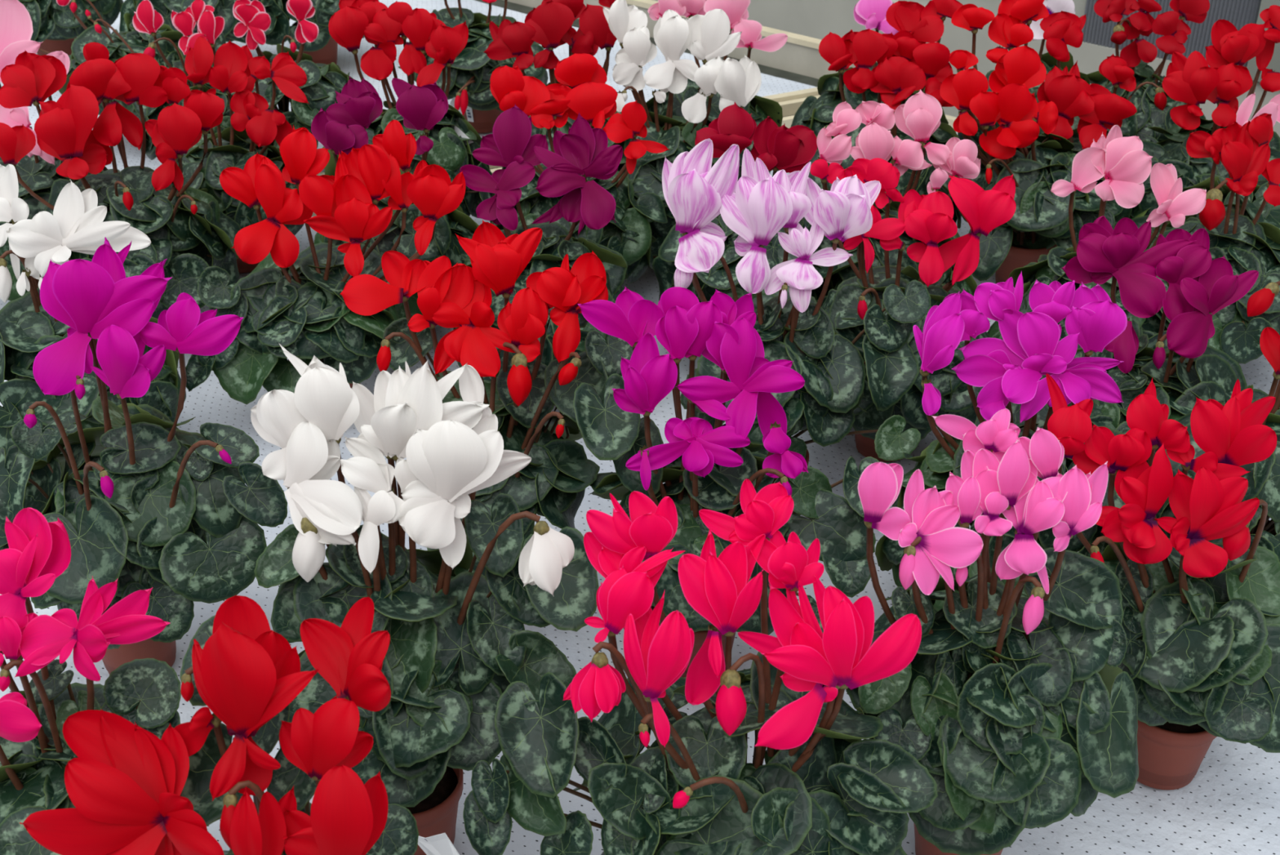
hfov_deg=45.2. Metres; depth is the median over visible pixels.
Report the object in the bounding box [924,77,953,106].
flower
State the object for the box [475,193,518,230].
flower
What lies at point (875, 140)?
flower
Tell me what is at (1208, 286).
flower
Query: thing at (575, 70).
flower
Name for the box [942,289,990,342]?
flower
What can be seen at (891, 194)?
flower
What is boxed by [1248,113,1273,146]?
flower
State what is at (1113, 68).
flower
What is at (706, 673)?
petal
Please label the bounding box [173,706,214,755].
flower
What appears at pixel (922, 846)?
pot
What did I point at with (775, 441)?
flower
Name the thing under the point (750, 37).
flower
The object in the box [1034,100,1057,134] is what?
flower
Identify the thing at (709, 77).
flower
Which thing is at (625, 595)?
flower
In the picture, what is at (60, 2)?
flower
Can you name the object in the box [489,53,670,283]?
potted cyclamen
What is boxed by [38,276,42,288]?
flower
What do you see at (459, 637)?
potted cyclamen
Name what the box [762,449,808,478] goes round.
flower
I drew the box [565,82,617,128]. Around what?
flower
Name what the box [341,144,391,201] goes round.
flower
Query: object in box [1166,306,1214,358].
flower
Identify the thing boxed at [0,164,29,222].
flower
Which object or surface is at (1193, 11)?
flower
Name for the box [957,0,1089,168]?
potted cyclamen
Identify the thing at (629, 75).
flower
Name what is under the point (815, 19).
wall
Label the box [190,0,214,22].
flower
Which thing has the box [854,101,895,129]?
flower
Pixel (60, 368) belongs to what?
flower
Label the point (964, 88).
flower
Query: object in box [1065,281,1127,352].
flower
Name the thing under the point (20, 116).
flower
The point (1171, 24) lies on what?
flower
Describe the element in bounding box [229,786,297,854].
flower
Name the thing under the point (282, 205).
flower
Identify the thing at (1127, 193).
flower
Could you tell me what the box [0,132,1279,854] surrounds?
bench cover
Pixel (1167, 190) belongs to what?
flower
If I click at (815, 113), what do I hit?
potted cyclamen
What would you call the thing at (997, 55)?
flower
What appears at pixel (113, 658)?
pot
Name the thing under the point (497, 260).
flower
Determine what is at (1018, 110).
flower
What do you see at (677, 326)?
flower
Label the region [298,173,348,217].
flower
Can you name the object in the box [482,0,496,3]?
flower
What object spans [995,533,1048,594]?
flower
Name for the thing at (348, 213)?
flower
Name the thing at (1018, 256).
pot
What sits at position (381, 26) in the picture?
flower
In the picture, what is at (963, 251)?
flower
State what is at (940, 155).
flower
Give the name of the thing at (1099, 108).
flower
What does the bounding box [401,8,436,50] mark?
flower
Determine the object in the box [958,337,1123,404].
flower
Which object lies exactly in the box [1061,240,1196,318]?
flower
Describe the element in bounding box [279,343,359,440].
flower
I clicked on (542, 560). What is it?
flower
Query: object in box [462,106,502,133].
pot
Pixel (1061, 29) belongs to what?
flower
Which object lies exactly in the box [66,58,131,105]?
flower
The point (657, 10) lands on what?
flower
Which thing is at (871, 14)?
flower
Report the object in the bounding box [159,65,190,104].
flower
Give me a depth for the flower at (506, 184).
2.40 m
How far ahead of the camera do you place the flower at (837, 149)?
2.49 m
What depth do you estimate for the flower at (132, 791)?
1.25 m
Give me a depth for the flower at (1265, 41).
2.79 m
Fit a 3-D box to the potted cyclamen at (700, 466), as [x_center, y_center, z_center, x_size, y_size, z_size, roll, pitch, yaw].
[0.108,0.091,1.898,0.377,0.528,0.289,0,33,0]
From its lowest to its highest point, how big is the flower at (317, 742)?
0.069 m
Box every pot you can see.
[36,37,76,55]
[102,638,176,674]
[236,257,259,272]
[291,22,337,64]
[412,768,463,854]
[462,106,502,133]
[650,605,736,676]
[854,430,903,462]
[913,822,1003,854]
[995,244,1057,283]
[1137,720,1216,789]
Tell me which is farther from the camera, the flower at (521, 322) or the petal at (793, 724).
the flower at (521, 322)
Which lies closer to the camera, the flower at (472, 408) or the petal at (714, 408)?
the flower at (472, 408)
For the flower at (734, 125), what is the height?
0.078 m
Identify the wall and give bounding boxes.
[653,0,1279,137]
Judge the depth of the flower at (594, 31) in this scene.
2.96 m
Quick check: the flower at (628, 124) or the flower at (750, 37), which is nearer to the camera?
the flower at (628, 124)
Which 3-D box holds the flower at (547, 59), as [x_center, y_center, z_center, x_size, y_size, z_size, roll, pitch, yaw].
[-0.183,-0.713,2.983,0.061,0.041,0.022,-21,38,-30]
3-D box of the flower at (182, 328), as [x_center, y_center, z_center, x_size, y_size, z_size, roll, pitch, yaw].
[-0.516,-0.123,1.788,0.125,0.061,0.064,6,33,9]
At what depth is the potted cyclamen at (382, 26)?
2.85 m
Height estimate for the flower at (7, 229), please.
0.085 m
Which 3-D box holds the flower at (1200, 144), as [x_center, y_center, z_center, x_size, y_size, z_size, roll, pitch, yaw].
[0.918,-0.452,2.465,0.070,0.048,0.046,0,32,0]
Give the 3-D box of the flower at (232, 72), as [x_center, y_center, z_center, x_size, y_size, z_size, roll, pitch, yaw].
[-0.762,-0.668,2.853,0.080,0.083,0.087,0,32,0]
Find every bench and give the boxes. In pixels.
[311,114,956,216]
[315,0,855,175]
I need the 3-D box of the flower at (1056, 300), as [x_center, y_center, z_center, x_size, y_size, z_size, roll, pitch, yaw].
[0.505,-0.154,1.885,0.056,0.053,0.051,0,32,0]
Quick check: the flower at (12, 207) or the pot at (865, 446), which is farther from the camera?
the pot at (865, 446)
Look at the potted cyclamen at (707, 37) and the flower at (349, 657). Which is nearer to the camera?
the flower at (349, 657)
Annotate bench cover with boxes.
[0,0,816,172]
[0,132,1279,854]
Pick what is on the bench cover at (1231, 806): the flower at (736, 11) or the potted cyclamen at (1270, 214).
the potted cyclamen at (1270, 214)
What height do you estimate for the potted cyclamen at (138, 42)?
0.346 m
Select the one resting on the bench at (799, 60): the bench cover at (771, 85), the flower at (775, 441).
the bench cover at (771, 85)
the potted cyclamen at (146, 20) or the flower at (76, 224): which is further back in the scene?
the potted cyclamen at (146, 20)
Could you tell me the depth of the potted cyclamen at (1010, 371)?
1.87 m
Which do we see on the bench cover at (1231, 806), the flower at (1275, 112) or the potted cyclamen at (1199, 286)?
the potted cyclamen at (1199, 286)
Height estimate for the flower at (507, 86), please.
0.077 m
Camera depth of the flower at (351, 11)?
2.85 m
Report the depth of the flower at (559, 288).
1.88 m
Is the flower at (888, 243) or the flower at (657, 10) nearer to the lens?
the flower at (888, 243)
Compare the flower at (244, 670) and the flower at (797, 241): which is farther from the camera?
the flower at (797, 241)
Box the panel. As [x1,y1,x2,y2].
[1081,0,1261,66]
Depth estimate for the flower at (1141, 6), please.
3.04 m
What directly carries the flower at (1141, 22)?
on the potted cyclamen at (1137, 55)
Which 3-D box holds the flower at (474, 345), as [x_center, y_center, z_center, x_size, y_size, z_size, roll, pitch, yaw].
[-0.205,-0.090,1.887,0.107,0.061,0.055,9,34,14]
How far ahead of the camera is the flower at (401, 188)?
2.37 m
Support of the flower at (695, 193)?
on the potted cyclamen at (797, 329)
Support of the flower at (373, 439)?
on the potted cyclamen at (459, 637)
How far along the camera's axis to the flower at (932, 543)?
1.48 m
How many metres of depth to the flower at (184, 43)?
3.14 m
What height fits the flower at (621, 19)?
0.080 m
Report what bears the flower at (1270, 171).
on the potted cyclamen at (1244, 151)
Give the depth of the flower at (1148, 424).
1.66 m
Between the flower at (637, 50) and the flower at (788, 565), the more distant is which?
the flower at (637, 50)
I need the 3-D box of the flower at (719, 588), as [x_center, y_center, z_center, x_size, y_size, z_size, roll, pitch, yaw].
[0.076,0.142,1.429,0.079,0.075,0.073,5,33,8]
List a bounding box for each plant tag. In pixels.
[417,832,459,854]
[443,116,472,144]
[449,97,462,114]
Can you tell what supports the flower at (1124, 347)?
on the potted cyclamen at (1199, 286)
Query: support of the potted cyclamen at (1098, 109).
on the bench cover at (1231, 806)
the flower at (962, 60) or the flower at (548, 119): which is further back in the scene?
the flower at (962, 60)
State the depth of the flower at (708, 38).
2.83 m
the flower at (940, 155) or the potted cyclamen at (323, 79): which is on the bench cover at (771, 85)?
the potted cyclamen at (323, 79)
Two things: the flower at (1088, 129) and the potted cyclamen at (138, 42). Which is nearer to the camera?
the flower at (1088, 129)
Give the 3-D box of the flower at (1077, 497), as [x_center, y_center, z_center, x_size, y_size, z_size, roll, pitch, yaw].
[0.426,0.075,1.485,0.060,0.068,0.061,0,32,0]
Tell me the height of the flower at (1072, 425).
0.070 m
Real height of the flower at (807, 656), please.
0.053 m
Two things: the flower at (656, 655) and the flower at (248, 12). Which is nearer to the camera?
the flower at (656, 655)
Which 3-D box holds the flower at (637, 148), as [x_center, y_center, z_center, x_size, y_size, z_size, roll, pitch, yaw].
[0.012,-0.465,2.654,0.080,0.058,0.042,0,32,0]
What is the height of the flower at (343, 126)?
0.077 m
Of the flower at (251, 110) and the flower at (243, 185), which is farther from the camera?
the flower at (251, 110)
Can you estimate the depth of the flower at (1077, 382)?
1.85 m
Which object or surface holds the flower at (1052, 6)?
on the potted cyclamen at (1049, 62)
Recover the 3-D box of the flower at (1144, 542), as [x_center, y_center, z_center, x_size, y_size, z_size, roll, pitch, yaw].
[0.527,0.117,1.658,0.093,0.045,0.038,25,40,33]
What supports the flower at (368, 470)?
on the potted cyclamen at (459, 637)
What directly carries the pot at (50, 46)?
on the potted cyclamen at (55, 25)
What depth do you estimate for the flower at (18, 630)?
1.42 m
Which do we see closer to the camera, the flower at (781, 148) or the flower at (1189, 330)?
the flower at (1189, 330)
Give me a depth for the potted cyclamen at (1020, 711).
1.54 m
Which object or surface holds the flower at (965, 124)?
on the potted cyclamen at (1034, 169)
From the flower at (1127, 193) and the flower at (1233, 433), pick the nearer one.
the flower at (1233, 433)
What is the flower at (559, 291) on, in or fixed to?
on the potted cyclamen at (522, 395)
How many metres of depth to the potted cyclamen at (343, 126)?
2.60 m
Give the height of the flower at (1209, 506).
0.086 m
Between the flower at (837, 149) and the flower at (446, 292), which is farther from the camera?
the flower at (837, 149)
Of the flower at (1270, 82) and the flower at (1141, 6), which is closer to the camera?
the flower at (1270, 82)
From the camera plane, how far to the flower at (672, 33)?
2.83 m
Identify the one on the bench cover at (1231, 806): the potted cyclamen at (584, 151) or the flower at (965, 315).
the potted cyclamen at (584, 151)
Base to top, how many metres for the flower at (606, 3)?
0.035 m
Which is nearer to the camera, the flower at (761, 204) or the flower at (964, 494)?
the flower at (964, 494)
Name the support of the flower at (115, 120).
on the potted cyclamen at (186, 226)
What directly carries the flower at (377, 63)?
on the potted cyclamen at (382, 26)
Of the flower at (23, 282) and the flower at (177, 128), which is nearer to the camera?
the flower at (23, 282)
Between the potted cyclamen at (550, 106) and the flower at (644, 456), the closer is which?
the flower at (644, 456)
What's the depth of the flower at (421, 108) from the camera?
2.58 m
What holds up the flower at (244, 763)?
on the potted cyclamen at (132, 791)
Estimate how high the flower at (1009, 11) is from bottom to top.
0.054 m
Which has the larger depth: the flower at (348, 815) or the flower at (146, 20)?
the flower at (146, 20)
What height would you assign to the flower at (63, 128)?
0.130 m
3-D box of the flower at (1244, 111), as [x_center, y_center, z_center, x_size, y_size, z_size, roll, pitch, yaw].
[1.027,-0.521,2.583,0.061,0.063,0.063,-14,35,-21]
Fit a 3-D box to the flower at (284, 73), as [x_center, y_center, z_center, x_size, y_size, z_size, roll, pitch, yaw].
[-0.650,-0.651,2.860,0.114,0.070,0.071,17,36,25]
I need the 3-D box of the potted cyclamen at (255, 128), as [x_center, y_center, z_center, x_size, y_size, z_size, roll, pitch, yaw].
[-0.768,-0.508,2.918,0.316,0.440,0.332,0,33,0]
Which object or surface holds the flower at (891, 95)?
on the potted cyclamen at (907, 64)
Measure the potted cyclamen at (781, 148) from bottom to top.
0.456 m
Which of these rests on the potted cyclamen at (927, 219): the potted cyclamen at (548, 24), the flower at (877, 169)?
the flower at (877, 169)
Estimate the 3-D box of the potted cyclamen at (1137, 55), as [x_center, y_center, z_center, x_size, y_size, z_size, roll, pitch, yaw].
[1.014,-0.664,3.144,0.303,0.462,0.356,0,33,0]
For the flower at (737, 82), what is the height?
0.097 m
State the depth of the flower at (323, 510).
1.50 m
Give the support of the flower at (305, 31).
on the potted cyclamen at (323, 79)
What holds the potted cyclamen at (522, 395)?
on the bench cover at (1231, 806)
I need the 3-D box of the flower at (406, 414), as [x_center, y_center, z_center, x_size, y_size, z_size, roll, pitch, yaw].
[-0.220,-0.022,1.513,0.144,0.098,0.074,0,32,0]
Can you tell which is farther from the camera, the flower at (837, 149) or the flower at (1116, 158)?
the flower at (837, 149)
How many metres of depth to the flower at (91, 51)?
2.60 m
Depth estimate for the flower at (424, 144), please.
2.59 m
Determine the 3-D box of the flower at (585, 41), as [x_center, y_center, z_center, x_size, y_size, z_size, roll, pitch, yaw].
[-0.120,-0.746,2.984,0.082,0.071,0.042,14,35,21]
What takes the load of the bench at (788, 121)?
on the floor
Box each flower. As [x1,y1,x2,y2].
[0,0,43,82]
[0,49,66,108]
[0,104,54,164]
[0,122,35,164]
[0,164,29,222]
[0,222,20,279]
[0,506,71,628]
[0,612,37,659]
[0,648,4,666]
[0,691,41,742]
[6,179,130,257]
[13,576,170,680]
[16,271,30,295]
[19,708,211,854]
[24,226,151,279]
[32,327,93,395]
[34,84,112,164]
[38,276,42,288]
[40,236,171,339]
[46,50,70,74]
[56,0,71,6]
[56,143,108,179]
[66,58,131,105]
[83,42,109,61]
[90,324,166,398]
[92,100,142,150]
[104,815,223,854]
[114,53,167,107]
[132,0,164,34]
[138,292,243,355]
[144,102,201,163]
[151,158,183,192]
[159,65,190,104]
[170,6,196,36]
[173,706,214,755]
[177,32,207,55]
[183,89,224,132]
[184,35,213,84]
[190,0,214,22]
[191,595,319,737]
[196,10,224,44]
[206,88,224,112]
[208,40,253,93]
[209,733,280,800]
[219,152,260,208]
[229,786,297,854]
[230,89,268,131]
[231,217,299,267]
[232,0,266,25]
[233,12,271,50]
[244,55,270,92]
[245,108,293,148]
[250,389,307,479]
[254,52,309,103]
[254,154,313,224]
[279,124,329,184]
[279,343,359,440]
[279,693,373,779]
[282,421,362,546]
[283,764,387,854]
[286,0,315,20]
[294,18,318,44]
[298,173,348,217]
[300,596,391,711]
[303,215,364,276]
[311,101,368,155]
[319,151,392,242]
[325,76,382,128]
[328,6,368,52]
[338,0,387,23]
[339,436,404,523]
[340,250,427,315]
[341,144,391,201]
[351,360,488,458]
[354,486,395,525]
[357,424,388,456]
[358,511,379,573]
[360,41,396,81]
[364,8,403,44]
[372,120,417,171]
[382,152,415,209]
[386,0,413,36]
[391,78,448,130]
[394,457,418,492]
[398,42,426,75]
[398,449,531,569]
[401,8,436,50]
[405,413,503,502]
[406,160,465,219]
[407,255,474,332]
[413,215,436,255]
[415,135,433,155]
[416,62,445,86]
[425,16,468,64]
[431,262,494,328]
[433,324,517,377]
[455,219,542,296]
[458,364,492,421]
[459,160,535,209]
[472,104,548,167]
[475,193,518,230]
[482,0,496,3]
[484,19,536,70]
[489,65,524,105]
[497,285,548,362]
[499,75,550,116]
[518,525,574,595]
[524,0,574,48]
[526,267,581,309]
[529,83,572,128]
[531,164,615,235]
[533,48,559,69]
[533,111,622,179]
[536,251,608,362]
[539,111,568,128]
[541,0,586,21]
[554,53,607,88]
[561,26,598,55]
[562,660,626,722]
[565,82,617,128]
[577,287,664,346]
[578,4,617,49]
[583,531,685,578]
[584,616,608,642]
[586,490,677,559]
[595,560,667,634]
[598,0,616,8]
[602,0,647,43]
[602,100,647,142]
[612,62,644,90]
[612,332,677,414]
[615,26,657,66]
[615,93,625,112]
[623,138,670,173]
[623,591,694,698]
[625,417,751,477]
[638,450,651,490]
[644,59,698,93]
[647,0,685,20]
[653,9,691,62]
[653,90,666,102]
[655,305,698,359]
[657,286,699,315]
[662,138,739,233]
[675,0,706,17]
[675,222,727,272]
[675,317,804,403]
[678,527,765,635]
[681,93,706,123]
[684,300,722,357]
[687,8,742,62]
[693,55,724,97]
[694,102,756,157]
[698,478,794,546]
[701,320,739,370]
[703,0,750,29]
[710,289,755,327]
[714,54,761,111]
[719,147,792,246]
[724,389,786,448]
[730,18,787,52]
[733,235,770,293]
[737,621,838,687]
[750,115,817,173]
[750,529,824,589]
[754,152,777,170]
[762,426,791,454]
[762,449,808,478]
[764,247,853,312]
[768,574,921,688]
[772,161,811,227]
[776,435,808,482]
[777,219,824,259]
[804,174,880,242]
[809,159,845,184]
[816,126,851,164]
[818,31,857,71]
[825,102,862,136]
[841,28,888,93]
[843,157,900,191]
[843,234,874,273]
[850,122,894,161]
[853,0,898,35]
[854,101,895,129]
[857,462,911,540]
[861,204,905,239]
[869,56,925,93]
[875,184,904,208]
[876,30,914,64]
[879,84,915,111]
[880,236,903,250]
[885,0,944,44]
[890,135,932,176]
[893,36,920,60]
[893,89,942,142]
[897,189,957,245]
[897,468,983,595]
[906,242,944,287]
[907,42,953,82]
[912,291,964,373]
[920,0,963,19]
[921,382,941,415]
[923,142,951,178]
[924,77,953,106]
[926,167,948,194]
[931,408,1020,453]
[938,137,980,178]
[938,232,979,284]
[939,67,988,111]
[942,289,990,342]
[945,471,982,523]
[947,174,1016,236]
[949,49,978,70]
[951,4,995,31]
[951,349,1023,408]
[952,111,977,136]
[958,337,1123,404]
[960,448,1012,535]
[969,89,999,126]
[973,271,1023,321]
[978,124,1021,159]
[979,399,1005,420]
[986,46,1008,63]
[987,13,1033,48]
[988,44,1046,93]
[991,439,1037,506]
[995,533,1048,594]
[996,83,1039,147]
[997,0,1048,24]
[998,308,1079,373]
[1001,471,1067,535]
[1018,426,1064,479]
[1019,362,1123,422]
[1028,279,1075,323]
[1029,18,1044,40]
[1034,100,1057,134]
[1036,60,1094,119]
[1039,10,1086,62]
[1043,0,1075,14]
[1045,373,1093,458]
[1050,115,1074,140]
[1050,146,1106,197]
[1052,461,1108,551]
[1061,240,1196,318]
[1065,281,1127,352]
[1071,424,1151,474]
[1076,215,1151,273]
[1077,118,1106,149]
[1078,83,1137,129]
[1090,124,1152,184]
[1093,0,1139,22]
[1094,178,1144,208]
[1095,506,1172,564]
[1098,53,1136,91]
[1104,320,1138,373]
[1114,443,1173,528]
[1120,38,1157,66]
[1121,9,1154,39]
[1126,377,1190,452]
[1129,0,1161,13]
[1146,208,1185,227]
[1150,162,1206,217]
[1151,10,1191,54]
[1155,227,1212,320]
[1155,516,1227,577]
[1162,50,1219,105]
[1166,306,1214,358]
[1166,444,1249,479]
[1168,466,1259,540]
[1169,0,1209,23]
[1169,103,1203,129]
[1180,256,1258,315]
[1186,128,1232,164]
[1190,378,1276,466]
[1204,19,1266,67]
[1206,62,1253,104]
[1211,97,1238,127]
[1219,119,1270,195]
[1235,92,1278,127]
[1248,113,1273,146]
[1255,27,1279,71]
[1259,4,1279,31]
[1259,326,1279,374]
[1260,67,1279,93]
[1261,158,1279,206]
[1268,93,1279,122]
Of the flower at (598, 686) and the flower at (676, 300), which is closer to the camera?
the flower at (598, 686)
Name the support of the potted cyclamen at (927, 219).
on the bench cover at (1231, 806)
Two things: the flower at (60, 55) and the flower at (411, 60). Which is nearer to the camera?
the flower at (60, 55)
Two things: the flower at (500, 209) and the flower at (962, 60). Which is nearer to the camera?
the flower at (500, 209)
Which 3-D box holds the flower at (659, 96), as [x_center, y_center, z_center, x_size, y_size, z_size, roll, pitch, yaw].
[0.036,-0.608,2.828,0.025,0.020,0.007,14,35,21]
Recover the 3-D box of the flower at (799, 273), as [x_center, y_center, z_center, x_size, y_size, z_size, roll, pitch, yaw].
[0.235,-0.199,2.087,0.128,0.062,0.065,-12,34,-17]
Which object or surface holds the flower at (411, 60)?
on the potted cyclamen at (382, 26)
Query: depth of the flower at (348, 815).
1.23 m
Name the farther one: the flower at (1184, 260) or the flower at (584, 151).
the flower at (584, 151)
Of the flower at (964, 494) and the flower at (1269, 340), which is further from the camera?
the flower at (1269, 340)
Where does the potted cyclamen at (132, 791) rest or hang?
on the bench cover at (1231, 806)
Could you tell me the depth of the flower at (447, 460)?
1.49 m
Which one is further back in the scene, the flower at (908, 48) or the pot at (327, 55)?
the pot at (327, 55)
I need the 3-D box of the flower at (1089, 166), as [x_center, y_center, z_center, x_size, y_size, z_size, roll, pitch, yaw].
[0.679,-0.396,2.388,0.107,0.066,0.036,-17,36,-24]
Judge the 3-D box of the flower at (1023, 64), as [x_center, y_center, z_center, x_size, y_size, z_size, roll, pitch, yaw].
[0.670,-0.644,2.738,0.098,0.081,0.075,0,32,0]
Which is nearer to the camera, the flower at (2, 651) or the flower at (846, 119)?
the flower at (2, 651)
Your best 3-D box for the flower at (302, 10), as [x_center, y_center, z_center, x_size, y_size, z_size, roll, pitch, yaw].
[-0.715,-0.888,3.235,0.065,0.053,0.050,0,32,0]
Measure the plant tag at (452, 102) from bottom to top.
0.061 m
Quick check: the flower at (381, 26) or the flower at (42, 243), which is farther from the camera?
the flower at (381, 26)
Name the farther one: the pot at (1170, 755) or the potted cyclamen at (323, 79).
the potted cyclamen at (323, 79)
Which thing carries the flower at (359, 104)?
on the potted cyclamen at (343, 126)
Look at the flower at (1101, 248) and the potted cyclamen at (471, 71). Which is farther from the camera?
the potted cyclamen at (471, 71)
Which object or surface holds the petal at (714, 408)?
on the potted cyclamen at (700, 466)
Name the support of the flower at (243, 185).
on the potted cyclamen at (300, 307)
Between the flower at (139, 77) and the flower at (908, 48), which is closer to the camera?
the flower at (139, 77)
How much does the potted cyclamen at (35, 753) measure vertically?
0.521 m
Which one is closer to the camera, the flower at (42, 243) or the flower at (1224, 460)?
the flower at (1224, 460)
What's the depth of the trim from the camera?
3.68 m
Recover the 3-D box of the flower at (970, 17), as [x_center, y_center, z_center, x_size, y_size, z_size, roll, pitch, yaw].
[0.604,-0.740,2.771,0.078,0.042,0.038,22,38,30]
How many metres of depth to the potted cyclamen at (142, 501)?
1.84 m
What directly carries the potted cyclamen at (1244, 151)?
on the bench cover at (1231, 806)
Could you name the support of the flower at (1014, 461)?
on the potted cyclamen at (1020, 711)
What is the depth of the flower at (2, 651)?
1.41 m
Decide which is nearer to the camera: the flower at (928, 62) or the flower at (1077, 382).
the flower at (1077, 382)
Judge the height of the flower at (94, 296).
0.097 m
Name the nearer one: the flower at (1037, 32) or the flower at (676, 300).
the flower at (676, 300)
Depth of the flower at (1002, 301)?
1.87 m
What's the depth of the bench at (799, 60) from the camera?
3.96 m
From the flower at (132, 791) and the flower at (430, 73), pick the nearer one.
the flower at (132, 791)
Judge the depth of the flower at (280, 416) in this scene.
1.50 m
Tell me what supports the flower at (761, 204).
on the potted cyclamen at (797, 329)
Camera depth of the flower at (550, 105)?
2.66 m
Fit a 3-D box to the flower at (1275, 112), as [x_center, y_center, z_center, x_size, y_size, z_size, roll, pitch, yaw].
[1.103,-0.537,2.585,0.043,0.066,0.092,-17,36,-25]
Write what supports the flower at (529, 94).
on the potted cyclamen at (550, 106)
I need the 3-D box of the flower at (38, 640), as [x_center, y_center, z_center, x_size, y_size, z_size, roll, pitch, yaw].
[-0.507,0.187,1.428,0.142,0.071,0.070,0,32,0]
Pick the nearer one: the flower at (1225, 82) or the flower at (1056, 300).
the flower at (1056, 300)
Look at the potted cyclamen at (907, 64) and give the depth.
2.85 m
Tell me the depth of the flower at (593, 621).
1.42 m
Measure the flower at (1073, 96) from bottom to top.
0.086 m
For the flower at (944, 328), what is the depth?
1.86 m
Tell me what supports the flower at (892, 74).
on the potted cyclamen at (907, 64)
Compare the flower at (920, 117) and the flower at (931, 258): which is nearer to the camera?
the flower at (931, 258)
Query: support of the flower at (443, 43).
on the potted cyclamen at (382, 26)
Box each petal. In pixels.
[649,690,670,746]
[684,629,725,704]
[692,399,730,420]
[754,671,837,749]
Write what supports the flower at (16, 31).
on the potted cyclamen at (37, 169)
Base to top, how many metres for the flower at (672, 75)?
0.065 m
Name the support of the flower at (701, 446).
on the potted cyclamen at (700, 466)
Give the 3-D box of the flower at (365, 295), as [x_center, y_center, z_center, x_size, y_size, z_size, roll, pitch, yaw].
[-0.314,-0.177,1.894,0.071,0.051,0.096,21,38,29]
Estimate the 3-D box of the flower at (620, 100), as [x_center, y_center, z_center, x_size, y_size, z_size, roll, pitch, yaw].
[-0.038,-0.597,2.825,0.021,0.027,0.031,0,32,0]
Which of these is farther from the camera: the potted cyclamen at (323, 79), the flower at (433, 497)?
the potted cyclamen at (323, 79)
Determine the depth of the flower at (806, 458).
2.26 m
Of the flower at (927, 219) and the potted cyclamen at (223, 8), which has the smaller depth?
the flower at (927, 219)
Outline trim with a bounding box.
[1246,0,1279,82]
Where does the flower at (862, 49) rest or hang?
on the potted cyclamen at (907, 64)
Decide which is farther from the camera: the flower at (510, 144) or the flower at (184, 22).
the flower at (184, 22)
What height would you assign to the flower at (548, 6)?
0.058 m
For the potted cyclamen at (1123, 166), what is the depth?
2.39 m
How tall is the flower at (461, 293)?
0.070 m
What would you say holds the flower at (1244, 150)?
on the potted cyclamen at (1244, 151)
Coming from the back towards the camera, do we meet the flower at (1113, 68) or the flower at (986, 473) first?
the flower at (1113, 68)
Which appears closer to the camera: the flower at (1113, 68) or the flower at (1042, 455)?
the flower at (1042, 455)
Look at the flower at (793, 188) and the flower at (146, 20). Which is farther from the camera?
the flower at (146, 20)
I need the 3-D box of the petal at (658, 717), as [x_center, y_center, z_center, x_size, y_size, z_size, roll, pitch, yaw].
[0.018,0.263,1.403,0.016,0.038,0.045,-3,33,-5]
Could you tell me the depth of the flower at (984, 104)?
2.71 m
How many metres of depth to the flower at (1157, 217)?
2.38 m
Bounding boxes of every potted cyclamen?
[0,0,109,301]
[0,42,241,319]
[0,164,186,454]
[0,236,287,674]
[0,506,181,823]
[0,595,418,854]
[17,0,123,55]
[38,0,213,115]
[93,0,235,159]
[119,0,253,53]
[161,35,309,272]
[185,120,465,404]
[232,0,353,148]
[250,343,599,854]
[257,0,378,64]
[311,76,479,318]
[322,0,494,217]
[340,219,632,575]
[398,0,548,133]
[453,104,627,380]
[462,478,937,854]
[484,0,621,168]
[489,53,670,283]
[573,286,879,676]
[602,0,761,258]
[645,0,787,173]
[652,102,834,312]
[662,138,930,482]
[790,0,948,136]
[806,89,980,306]
[808,0,963,228]
[809,157,1016,462]
[826,408,1138,854]
[875,271,1127,613]
[939,0,1107,283]
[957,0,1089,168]
[986,124,1208,349]
[993,10,1167,249]
[1040,215,1258,460]
[1045,373,1279,789]
[1086,0,1209,142]
[1129,4,1279,219]
[1131,92,1279,265]
[1143,113,1279,364]
[1146,280,1279,561]
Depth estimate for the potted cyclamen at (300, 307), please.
2.40 m
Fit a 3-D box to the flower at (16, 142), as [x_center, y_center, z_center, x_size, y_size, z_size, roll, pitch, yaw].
[-1.052,-0.482,2.569,0.050,0.069,0.070,13,35,20]
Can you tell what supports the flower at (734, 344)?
on the potted cyclamen at (700, 466)
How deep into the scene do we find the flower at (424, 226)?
2.37 m
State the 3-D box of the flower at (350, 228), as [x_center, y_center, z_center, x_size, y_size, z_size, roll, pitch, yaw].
[-0.465,-0.283,2.372,0.113,0.078,0.041,23,39,31]
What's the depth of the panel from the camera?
3.80 m
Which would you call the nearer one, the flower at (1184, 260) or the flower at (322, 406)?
the flower at (322, 406)
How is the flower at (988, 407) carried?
on the potted cyclamen at (1010, 371)
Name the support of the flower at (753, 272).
on the potted cyclamen at (797, 329)

